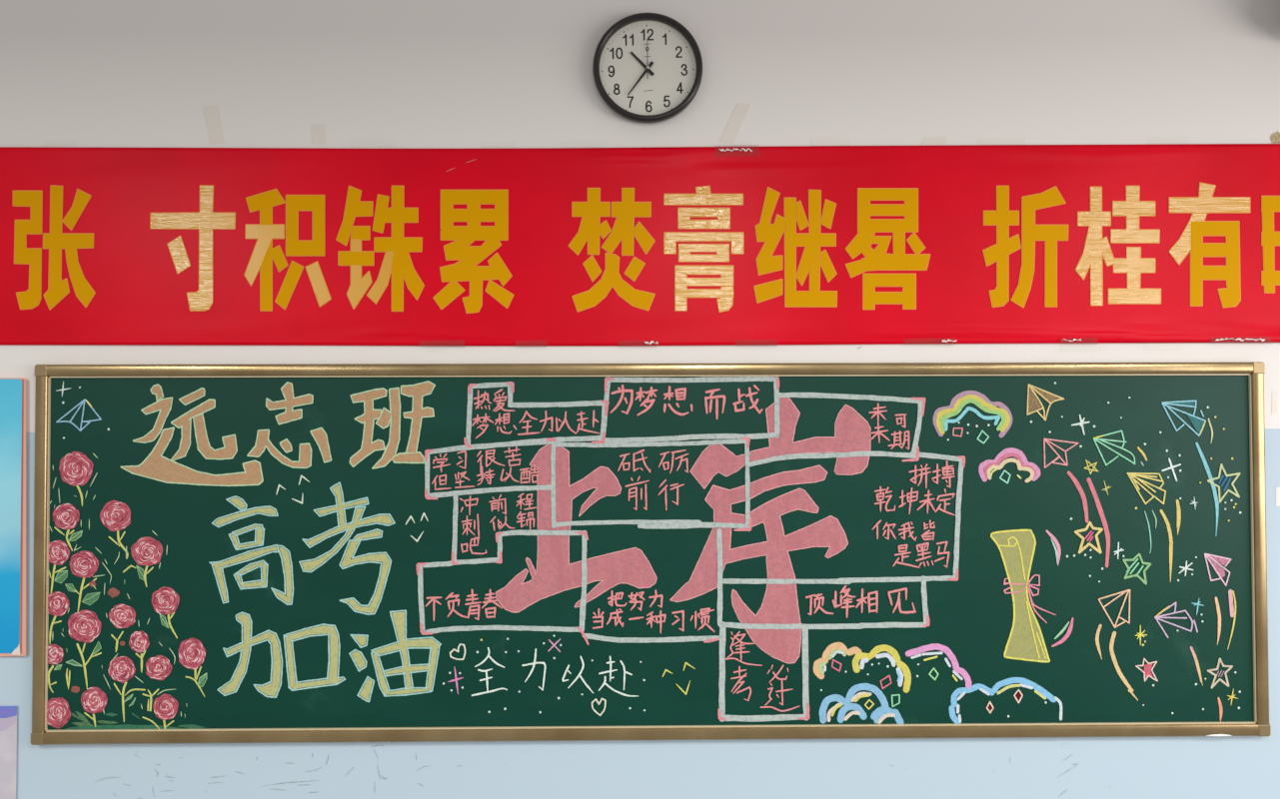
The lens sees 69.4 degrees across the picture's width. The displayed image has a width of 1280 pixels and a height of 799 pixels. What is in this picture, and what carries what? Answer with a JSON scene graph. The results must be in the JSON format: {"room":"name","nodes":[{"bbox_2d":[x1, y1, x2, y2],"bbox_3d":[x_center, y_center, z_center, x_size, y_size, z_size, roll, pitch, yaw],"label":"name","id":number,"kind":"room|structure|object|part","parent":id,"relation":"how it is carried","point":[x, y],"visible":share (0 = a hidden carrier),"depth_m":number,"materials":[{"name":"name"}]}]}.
{"room":"school classroom","nodes":[
{"label":"school classroom","id":0,"kind":"room"},
{"bbox_2d":[0,0,1279,798],"bbox_3d":[0.047,0.053,3.092,9.200,3.700,0.121,0,-1,-1],"label":"wall","id":1,"kind":"structure","parent":0,"point":[419,74],"depth_m":3.04,"materials":[{"name":"paint"}]},
{"bbox_2d":[0,706,16,798],"bbox_3d":[-2.245,1.234,2.976,0.473,0.494,0.005,0,-1,-1],"label":"poster","id":2,"kind":"object","parent":1,"relation":"attached to","point":[8,714],"visible":1,"depth_m":2.98,"materials":[{"name":"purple paper"}]},
{"bbox_2d":[0,378,25,656],"bbox_3d":[-2.272,0.381,2.990,0.584,0.902,0.014,0,-1,-1],"label":"poster","id":3,"kind":"object","parent":1,"relation":"attached to","point":[12,391],"visible":1,"depth_m":2.99,"materials":[{"name":"blue paper"}]},
{"bbox_2d":[43,139,76,145],"bbox_3d":[-1.898,-0.841,3.026,0.108,0.020,0.001,0,-1,-1],"label":"tape strip","id":4,"kind":"object","parent":1,"relation":"attached to","point":[61,142],"visible":1,"depth_m":3.03,"materials":[{"name":"white"}]},
{"bbox_2d":[202,104,224,143],"bbox_3d":[-1.399,-0.904,3.034,0.073,0.129,0.001,0,-1,-1],"label":"tape strip","id":5,"kind":"object","parent":1,"relation":"attached to","point":[212,115],"visible":1,"depth_m":3.03,"materials":[{"name":"beige"}]},
{"bbox_2d":[310,123,325,143],"bbox_3d":[-1.057,-0.873,3.037,0.050,0.066,0.001,0,-1,-1],"label":"tape strip","id":6,"kind":"object","parent":1,"relation":"attached to","point":[318,131],"visible":1,"depth_m":3.04,"materials":[{"name":"beige"}]},
{"bbox_2d":[350,138,396,146],"bbox_3d":[-0.875,-0.845,3.039,0.151,0.028,0.001,0,-1,-1],"label":"tape strip","id":7,"kind":"object","parent":1,"relation":"attached to","point":[354,142],"visible":1,"depth_m":3.04,"materials":[{"name":"white plastic"}]},
{"bbox_2d":[427,346,446,350],"bbox_3d":[-0.664,-0.166,3.028,0.062,0.015,0.001,0,-1,-1],"label":"tape strip","id":8,"kind":"object","parent":1,"relation":"attached to","point":[429,348],"visible":1,"depth_m":3.03,"materials":[{"name":"white"}]},
{"bbox_2d":[481,141,515,147],"bbox_3d":[-0.466,-0.840,3.044,0.112,0.018,0.001,0,-1,-1],"label":"tape strip","id":9,"kind":"object","parent":1,"relation":"attached to","point":[484,144],"visible":1,"depth_m":3.04,"materials":[{"name":"white plastic"}]},
{"bbox_2d":[561,139,605,147],"bbox_3d":[-0.186,-0.844,3.047,0.145,0.025,0.001,0,-1,-1],"label":"tape strip","id":10,"kind":"object","parent":1,"relation":"attached to","point":[565,143],"visible":1,"depth_m":3.05,"materials":[{"name":"white"}]},
{"bbox_2d":[0,143,1279,345],"bbox_3d":[0.380,-0.514,3.037,5.910,0.675,0.013,0,-1,-1],"label":"banner","id":11,"kind":"object","parent":1,"relation":"attached to","point":[1169,243],"visible":1,"depth_m":3.04,"materials":[{"name":"red fabric"}]},
{"bbox_2d":[718,147,752,151],"bbox_3d":[0.321,-0.819,3.042,0.145,0.040,0.004,0,-1,-1],"label":"tape","id":12,"kind":"object","parent":11,"relation":"attached to","point":[721,150],"visible":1,"depth_m":3.04,"materials":[{"name":"silver plastic"}]},
{"bbox_2d":[1215,337,1265,341],"bbox_3d":[1.980,-0.195,3.043,0.203,0.024,0.004,0,-1,-1],"label":"tape","id":13,"kind":"object","parent":11,"relation":"attached to","point":[1226,338],"visible":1,"depth_m":3.04,"materials":[{"name":"beige"}]},
{"bbox_2d":[592,12,702,123],"bbox_3d":[0.025,-1.087,3.032,0.360,0.360,0.042,0,-1,-1],"label":"wall clock","id":14,"kind":"object","parent":1,"relation":"attached to","point":[647,67],"visible":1,"depth_m":3.03,"materials":[{"name":"black"}]},
{"bbox_2d":[30,361,1271,745],"bbox_3d":[0.049,0.492,3.006,4.000,1.220,0.032,0,-1,-1],"label":"blackboard","id":15,"kind":"object","parent":1,"relation":"attached to","point":[285,553],"visible":1,"depth_m":3.01,"materials":[{"name":"green metal"}]},
{"bbox_3d":[-1.932,0.497,2.983,0.038,1.142,0.031,0,-1,-1],"label":"rail","id":16,"kind":"part","parent":15,"relation":"part of","materials":[{"name":"brown metal"}]},
{"bbox_3d":[-1.900,0.901,2.979,0.041,0.089,0.001,0,-1,-1],"label":"stem","id":17,"kind":"part","parent":15,"relation":"part of","materials":[{"name":"yellow paint"}]},
{"bbox_3d":[-1.885,0.743,2.982,0.040,0.093,0.001,0,-1,-1],"label":"stem","id":18,"kind":"part","parent":15,"relation":"part of","materials":[{"name":"yellow paint"}]},
{"bbox_3d":[-1.887,0.578,2.985,0.067,0.105,0.001,0,-1,-1],"label":"stem","id":19,"kind":"part","parent":15,"relation":"part of","materials":[{"name":"yellow paint"}]},
{"bbox_3d":[-1.861,0.451,2.988,0.065,0.079,0.001,0,-1,-1],"label":"stem","id":20,"kind":"part","parent":15,"relation":"part of","materials":[{"name":"yellow paint"}]},
{"bbox_3d":[-1.815,0.308,2.992,0.024,0.074,0.001,0,-1,-1],"label":"stem","id":21,"kind":"part","parent":15,"relation":"part of","materials":[{"name":"yellow paint"}]},
{"bbox_3d":[-1.799,0.630,2.985,0.089,0.114,0.001,0,-1,-1],"label":"stem","id":22,"kind":"part","parent":15,"relation":"part of","materials":[{"name":"yellow paint"}]},
{"bbox_3d":[-1.777,0.858,2.981,0.082,0.155,0.001,0,-1,-1],"label":"stem","id":23,"kind":"part","parent":15,"relation":"part of","materials":[{"name":"yellow paint"}]},
{"bbox_3d":[-1.771,1.032,2.978,0.039,0.048,0.001,0,-1,-1],"label":"stem","id":24,"kind":"part","parent":15,"relation":"part of","materials":[{"name":"yellow paint"}]},
{"bbox_3d":[-1.687,0.782,2.983,0.041,0.068,0.001,0,-1,-1],"label":"stem","id":25,"kind":"part","parent":15,"relation":"part of","materials":[{"name":"yellow paint"}]},
{"bbox_3d":[-1.687,0.469,2.990,0.065,0.096,0.001,0,-1,-1],"label":"stem","id":26,"kind":"part","parent":15,"relation":"part of","materials":[{"name":"yellow paint"}]},
{"bbox_3d":[-1.646,0.975,2.981,0.103,0.131,0.001,0,-1,-1],"label":"stem","id":27,"kind":"part","parent":15,"relation":"part of","materials":[{"name":"yellow paint"}]},
{"bbox_3d":[-1.622,0.571,2.989,0.099,0.074,0.001,0,-1,-1],"label":"stem","id":28,"kind":"part","parent":15,"relation":"part of","materials":[{"name":"yellow paint"}]},
{"bbox_3d":[-1.611,0.845,2.983,0.035,0.074,0.001,0,-1,-1],"label":"stem","id":29,"kind":"part","parent":15,"relation":"part of","materials":[{"name":"yellow paint"}]},
{"bbox_3d":[-1.578,0.969,2.981,0.055,0.074,0.001,0,-1,-1],"label":"stem","id":30,"kind":"part","parent":15,"relation":"part of","materials":[{"name":"yellow paint"}]},
{"bbox_3d":[-1.553,1.046,2.980,0.103,0.049,0.001,0,-1,-1],"label":"stem","id":31,"kind":"part","parent":15,"relation":"part of","materials":[{"name":"yellow paint"}]},
{"bbox_3d":[-1.510,0.729,2.987,0.034,0.087,0.001,0,-1,-1],"label":"stem","id":32,"kind":"part","parent":15,"relation":"part of","materials":[{"name":"yellow paint"}]},
{"bbox_3d":[-1.436,0.911,2.984,0.064,0.100,0.001,0,-1,-1],"label":"stem","id":33,"kind":"part","parent":15,"relation":"part of","materials":[{"name":"yellow paint"}]},
{"bbox_3d":[0.047,-0.099,3.019,3.923,0.038,0.031,0,-1,-1],"label":"rail","id":34,"kind":"part","parent":15,"relation":"part of","materials":[{"name":"brown metal"}]},
{"bbox_3d":[0.051,1.082,2.996,3.923,0.038,0.031,0,-1,-1],"label":"rail","id":35,"kind":"part","parent":15,"relation":"part of","materials":[{"name":"brown metal"}]},
{"bbox_3d":[2.030,0.487,3.032,0.038,1.142,0.031,0,-1,-1],"label":"rail","id":36,"kind":"part","parent":15,"relation":"part of","materials":[{"name":"brown metal"}]},
{"bbox_2d":[719,102,750,142],"bbox_3d":[0.314,-0.915,3.055,0.103,0.133,0.001,0,-1,-1],"label":"tape strip","id":37,"kind":"object","parent":1,"relation":"attached to","point":[730,132],"visible":1,"depth_m":3.06,"materials":[{"name":"beige"}]},
{"bbox_2d":[811,138,850,145],"bbox_3d":[0.631,-0.852,3.057,0.130,0.025,0.001,0,-1,-1],"label":"tape strip","id":38,"kind":"object","parent":1,"relation":"attached to","point":[814,142],"visible":1,"depth_m":3.06,"materials":[{"name":"white"}]},
{"bbox_2d":[920,136,946,145],"bbox_3d":[0.971,-0.856,3.062,0.087,0.032,0.001,0,-1,-1],"label":"tape strip","id":39,"kind":"object","parent":1,"relation":"attached to","point":[933,141],"visible":1,"depth_m":3.06,"materials":[{"name":"beige plastic"}]},
{"bbox_2d":[979,137,1025,144],"bbox_3d":[1.201,-0.857,3.064,0.154,0.022,0.001,0,-1,-1],"label":"tape strip","id":40,"kind":"object","parent":1,"relation":"attached to","point":[982,141],"visible":1,"depth_m":3.06,"materials":[{"name":"white"}]},
{"bbox_2d":[1061,344,1107,351],"bbox_3d":[1.468,-0.170,3.054,0.153,0.023,0.001,0,-1,-1],"label":"tape strip","id":41,"kind":"object","parent":1,"relation":"attached to","point":[1085,347],"visible":1,"depth_m":3.05,"materials":[{"name":"white"}]},
{"bbox_2d":[1145,344,1183,350],"bbox_3d":[1.733,-0.172,3.057,0.127,0.020,0.001,0,-1,-1],"label":"tape strip","id":42,"kind":"object","parent":1,"relation":"attached to","point":[1147,347],"visible":1,"depth_m":3.06,"materials":[{"name":"white"}]},
{"bbox_2d":[1147,136,1191,143],"bbox_3d":[1.758,-0.862,3.071,0.148,0.025,0.001,0,-1,-1],"label":"tape strip","id":43,"kind":"object","parent":1,"relation":"attached to","point":[1151,140],"visible":1,"depth_m":3.07,"materials":[{"name":"white plastic"}]},
{"bbox_2d":[1272,390,1277,413],"bbox_3d":[2.099,0.008,3.058,0.022,0.076,0.001,0,-1,-1],"label":"tape strip","id":44,"kind":"object","parent":1,"relation":"attached to","point":[1274,394],"visible":1,"depth_m":3.06,"materials":[{"name":"beige paper"}]},
{"bbox_2d":[1270,131,1279,143],"bbox_3d":[2.116,-0.873,3.076,0.041,0.040,0.001,0,-1,-1],"label":"tape strip","id":45,"kind":"object","parent":1,"relation":"attached to","point":[1275,137],"visible":1,"depth_m":3.08,"materials":[{"name":"beige paper"}]},
{"bbox_2d":[1276,487,1279,506],"bbox_3d":[2.111,0.320,3.052,0.025,0.066,0.001,0,-1,-1],"label":"tape strip","id":46,"kind":"object","parent":1,"relation":"attached to","point":[1277,489],"visible":1,"depth_m":3.05,"materials":[{"name":"white paper"}]}
]}

